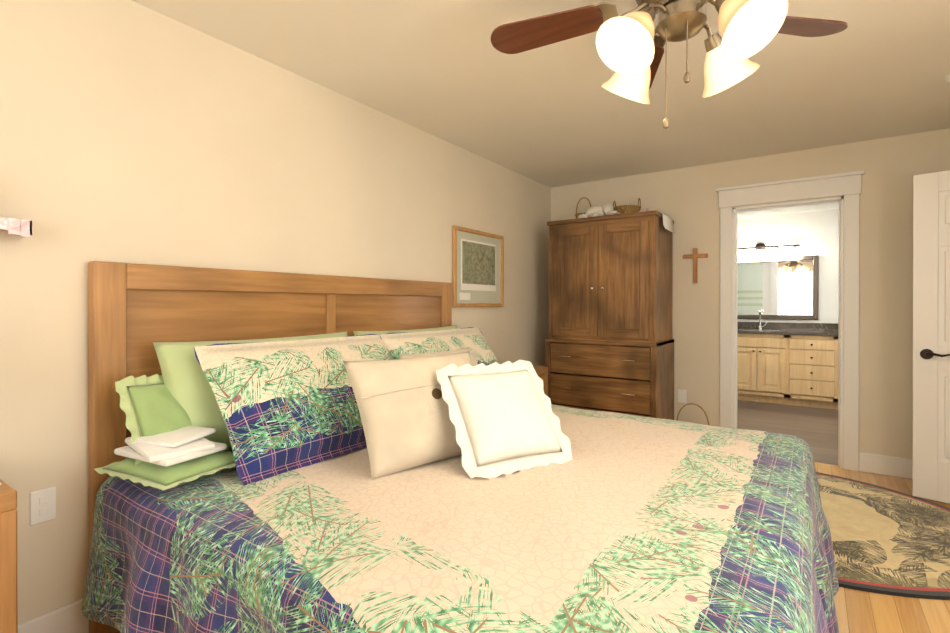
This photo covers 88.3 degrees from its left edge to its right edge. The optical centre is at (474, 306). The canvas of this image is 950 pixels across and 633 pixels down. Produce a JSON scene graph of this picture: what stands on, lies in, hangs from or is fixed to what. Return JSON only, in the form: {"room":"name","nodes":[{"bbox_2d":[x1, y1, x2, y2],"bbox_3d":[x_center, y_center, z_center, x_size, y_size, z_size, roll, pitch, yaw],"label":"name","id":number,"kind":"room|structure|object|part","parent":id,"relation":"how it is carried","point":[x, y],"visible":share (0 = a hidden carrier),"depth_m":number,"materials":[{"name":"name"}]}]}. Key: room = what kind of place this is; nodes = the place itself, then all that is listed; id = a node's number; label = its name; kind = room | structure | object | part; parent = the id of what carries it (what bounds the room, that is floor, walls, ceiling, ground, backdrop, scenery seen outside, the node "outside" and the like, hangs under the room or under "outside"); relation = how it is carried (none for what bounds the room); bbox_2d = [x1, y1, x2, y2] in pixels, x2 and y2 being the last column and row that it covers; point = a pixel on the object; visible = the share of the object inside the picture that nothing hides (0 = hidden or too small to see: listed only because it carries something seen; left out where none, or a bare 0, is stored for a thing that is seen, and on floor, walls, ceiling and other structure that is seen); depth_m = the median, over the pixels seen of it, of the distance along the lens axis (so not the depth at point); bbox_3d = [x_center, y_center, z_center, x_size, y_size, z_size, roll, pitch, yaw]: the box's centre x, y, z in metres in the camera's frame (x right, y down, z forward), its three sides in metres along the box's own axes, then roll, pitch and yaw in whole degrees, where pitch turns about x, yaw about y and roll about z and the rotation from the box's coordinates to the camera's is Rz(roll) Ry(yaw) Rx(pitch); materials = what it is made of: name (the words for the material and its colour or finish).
{"room":"bedroom","nodes":[
{"label":"bedroom","id":0,"kind":"room"},
{"bbox_2d":[0,0,550,624],"bbox_3d":[-0.976,0.003,2.584,0.120,2.420,6.230,0,0,35],"label":"wall","id":1,"kind":"structure","parent":0,"point":[132,132],"depth_m":2.03,"materials":[{"name":"paint"}]},
{"bbox_2d":[0,217,32,236],"bbox_3d":[-1.611,-0.255,1.467,0.097,0.057,0.411,0,0,35],"label":"wall shelf","id":2,"kind":"object","parent":1,"relation":"attached to","point":[21,227],"visible":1,"depth_m":1.58,"materials":[{"name":"white"}]},
{"bbox_2d":[30,487,55,525],"bbox_3d":[-1.506,0.696,1.706,0.008,0.114,0.070,0,0,35],"label":"electrical outlet","id":3,"kind":"object","parent":1,"relation":"attached to","point":[43,505],"visible":1,"depth_m":1.70,"materials":[{"name":"white plastic"}]},
{"bbox_2d":[18,599,88,632],"bbox_3d":[-0.918,1.144,2.548,0.020,0.140,5.990,0,0,35],"label":"baseboard","id":4,"kind":"structure","parent":1,"relation":"attached to","point":[71,618],"depth_m":1.74,"materials":[{"name":"white wood"}]},
{"bbox_2d":[452,225,503,306],"bbox_3d":[0.039,-0.298,3.917,0.026,0.605,0.700,0,0,35],"label":"framed picture","id":5,"kind":"object","parent":1,"relation":"attached to","point":[477,268],"visible":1,"depth_m":3.89,"materials":[{"name":"paper"}]},
{"bbox_2d":[113,400,949,632],"bbox_3d":[1.392,1.253,2.787,3.790,0.080,9.250,0,0,35],"label":"floor","id":6,"kind":"structure","parent":0,"point":[858,611],"depth_m":3.31,"materials":[{"name":"brown wood"}]},
{"bbox_2d":[0,479,17,632],"bbox_3d":[-1.571,0.853,1.180,0.460,0.730,0.600,0,0,35],"label":"nightstand","id":7,"kind":"object","parent":6,"relation":"on","point":[8,569],"visible":1,"depth_m":1.28,"materials":[{"name":"brown wood"}]},
{"bbox_2d":[82,261,838,632],"bbox_3d":[0.123,0.525,2.036,2.285,1.380,2.330,0,0,35],"label":"bed","id":8,"kind":"object","parent":6,"relation":"on","point":[292,453],"visible":1,"depth_m":1.65,"materials":[{"name":"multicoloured fabric"}]},
{"bbox_2d":[153,331,346,452],"bbox_3d":[-0.888,0.365,2.178,0.217,0.480,0.930,-19,-11,33],"label":"pillow","id":9,"kind":"object","parent":8,"relation":"on","point":[188,402],"depth_m":1.85,"materials":[{"name":"fabric"}]},
{"bbox_3d":[0.059,0.525,2.074,2.136,1.380,2.135,0,0,35],"label":"frame","id":10,"kind":"part","parent":8,"relation":"part of","materials":[{"name":"brown wood"}]},
{"bbox_2d":[353,325,456,335],"bbox_3d":[-0.337,0.362,2.976,0.217,0.480,0.930,-19,-11,33],"label":"pillow","id":11,"kind":"object","parent":8,"relation":"on","point":[441,330],"depth_m":2.97,"materials":[{"name":"fabric"}]},
{"bbox_2d":[399,347,477,365],"bbox_3d":[-0.108,0.410,2.432,0.500,0.440,0.160,0,-33,-49],"label":"pillow","id":12,"kind":"object","parent":8,"relation":"on","point":[403,356],"depth_m":2.46,"materials":[{"name":"beige fabric"}]},
{"bbox_2d":[82,404,838,632],"bbox_3d":[0.161,0.894,2.011,2.192,0.606,2.330,0,0,35],"label":"quilt","id":13,"kind":"object","parent":8,"relation":"on","point":[647,524],"depth_m":1.35,"materials":[{"name":"multicoloured fabric"}]},
{"bbox_2d":[500,363,547,395],"bbox_3d":[0.229,0.845,3.766,0.482,0.730,0.600,0,0,35],"label":"nightstand","id":14,"kind":"object","parent":6,"relation":"on","point":[542,372],"visible":0.06,"depth_m":3.85,"materials":[{"name":"brown wood"}]},
{"bbox_2d":[545,210,673,419],"bbox_3d":[1.185,0.226,4.331,0.960,1.965,0.636,0,0,35],"label":"wardrobe","id":15,"kind":"object","parent":6,"relation":"on","point":[609,341],"visible":0.94,"depth_m":4.08,"materials":[{"name":"brown wood"}]},
{"bbox_2d":[575,197,590,218],"bbox_3d":[1.014,-0.889,4.565,0.162,0.260,0.162,0,0,35],"label":"basket","id":16,"kind":"object","parent":15,"relation":"on","point":[577,214],"visible":0.29,"depth_m":4.54,"materials":[{"name":"brown wicker"}]},
{"bbox_2d":[578,203,620,217],"bbox_3d":[1.091,-0.825,4.279,0.369,0.135,0.219,0,0,35],"label":"plush bunny","id":17,"kind":"object","parent":15,"relation":"on","point":[598,210],"visible":0.65,"depth_m":4.23},
{"bbox_2d":[613,198,640,213],"bbox_3d":[1.358,-0.858,4.376,0.242,0.200,0.242,0,0,35],"label":"basket","id":18,"kind":"object","parent":15,"relation":"on","point":[622,209],"visible":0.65,"depth_m":4.28,"materials":[{"name":"brown wicker"}]},
{"bbox_2d":[660,212,673,232],"bbox_3d":[1.560,-0.694,4.110,0.152,0.135,0.330,0,0,35],"label":"paper sheet","id":19,"kind":"object","parent":15,"relation":"on","point":[667,222],"visible":0.76,"depth_m":4.06,"materials":[{"name":"white paper"}]},
{"bbox_2d":[676,403,709,424],"bbox_3d":[1.785,1.002,4.016,0.272,0.415,0.272,0,0,35],"label":"basket","id":20,"kind":"object","parent":6,"relation":"on","point":[696,405],"visible":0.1,"depth_m":4.00,"materials":[{"name":"brown wicker"}]},
{"bbox_2d":[737,334,837,409],"bbox_3d":[3.877,0.773,6.164,2.300,0.860,0.617,0,0,35],"label":"bathroom vanity","id":21,"kind":"object","parent":6,"relation":"on","point":[793,364],"depth_m":5.90,"materials":[{"name":"brown wood"}]},
{"bbox_2d":[737,330,837,333],"bbox_3d":[3.881,0.325,6.168,2.320,0.035,0.606,0,0,35],"label":"countertop","id":22,"kind":"structure","parent":21,"relation":"on","point":[738,331],"depth_m":5.99,"materials":[{"name":"grey stone"}]},
{"bbox_2d":[816,472,949,599],"bbox_3d":[1.884,1.206,2.927,2.000,0.010,1.720,0,0,35],"label":"oval rug","id":23,"kind":"object","parent":6,"relation":"on","point":[886,541],"visible":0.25,"depth_m":2.52,"materials":[{"name":"beige fabric"}]},
{"bbox_2d":[131,0,949,217],"bbox_3d":[1.392,-1.257,2.780,3.790,0.100,9.250,0,0,35],"label":"ceiling","id":24,"kind":"structure","parent":0,"point":[556,114],"depth_m":2.61,"materials":[{"name":"paint"}]},
{"bbox_2d":[491,0,847,128],"bbox_3d":[0.647,-0.892,1.598,1.271,0.623,1.245,0,0,35],"label":"ceiling fan","id":25,"kind":"object","parent":24,"relation":"hanging from","point":[630,44],"visible":1,"depth_m":1.61,"materials":[{"name":"brown metal"}]},
{"bbox_2d":[946,74,949,83],"bbox_3d":[2.530,-1.190,2.535,0.130,0.032,0.130,0,0,35],"label":"smoke detector","id":26,"kind":"object","parent":24,"relation":"attached to","point":[948,78],"visible":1,"depth_m":2.56,"materials":[{"name":"white plastic"}]},
{"bbox_2d":[551,128,949,458],"bbox_3d":[2.320,-0.001,4.021,3.670,2.420,0.120,0,0,35],"label":"wall","id":27,"kind":"structure","parent":0,"point":[686,200],"depth_m":3.63,"materials":[{"name":"paint"}]},
{"bbox_2d":[678,389,686,402],"bbox_3d":[1.818,0.788,4.291,0.070,0.114,0.008,0,0,35],"label":"electrical outlet","id":28,"kind":"object","parent":27,"relation":"attached to","point":[682,396],"visible":1,"depth_m":4.29,"materials":[{"name":"white plastic"}]},
{"bbox_2d":[683,248,707,282],"bbox_3d":[1.900,-0.351,4.221,0.200,0.300,0.020,0,0,35],"label":"cross","id":29,"kind":"object","parent":27,"relation":"attached to","point":[695,255],"visible":0.96,"depth_m":4.21,"materials":[{"name":"brown wood"}]},
{"bbox_2d":[716,170,864,470],"bbox_3d":[2.477,0.110,3.906,0.980,2.200,0.190,0,0,35],"label":"door frame","id":30,"kind":"structure","parent":27,"relation":"attached to","point":[847,186],"depth_m":3.71,"materials":[{"name":"white wood"}]},
{"bbox_2d":[859,452,912,478],"bbox_3d":[3.255,1.141,3.293,1.060,0.140,0.020,0,0,35],"label":"baseboard","id":31,"kind":"structure","parent":27,"relation":"attached to","point":[900,467],"depth_m":3.50,"materials":[{"name":"white wood"}]},
{"bbox_2d":[737,209,838,322],"bbox_3d":[4.163,-0.008,6.417,3.120,2.420,0.120,0,0,35],"label":"wall","id":32,"kind":"structure","parent":0,"point":[812,233],"depth_m":6.28,"materials":[{"name":"white paint"}]},
{"bbox_2d":[738,243,800,258],"bbox_3d":[3.804,-0.751,6.528,0.900,0.205,0.099,0,0,35],"label":"light bar","id":33,"kind":"object","parent":32,"relation":"attached to","point":[760,248],"visible":0.79,"depth_m":6.49,"materials":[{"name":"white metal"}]},
{"bbox_2d":[737,255,818,319],"bbox_3d":[3.819,-0.238,6.561,1.290,0.820,0.030,0,0,35],"label":"bathroom mirror","id":34,"kind":"object","parent":32,"relation":"attached to","point":[786,288],"visible":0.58,"depth_m":6.44,"materials":[{"name":"brown mirror"}]},
{"bbox_2d":[737,322,837,329],"bbox_3d":[4.049,0.260,6.410,2.320,0.095,0.016,0,0,35],"label":"backsplash","id":35,"kind":"structure","parent":32,"relation":"attached to","point":[740,325],"depth_m":6.40,"materials":[{"name":"grey stone"}]},
{"bbox_3d":[3.179,0.115,2.164,0.175,2.200,1.040,0,0,35],"label":"door frame","id":36,"kind":"structure","parent":0,"visible":0},
{"bbox_2d":[913,170,949,503],"bbox_3d":[3.058,0.187,2.809,0.135,2.020,0.811,0,0,-45],"label":"entry door","id":37,"kind":"structure","parent":36,"relation":"attached to","point":[931,336],"depth_m":3.02,"materials":[{"name":"white wood"}]}
]}

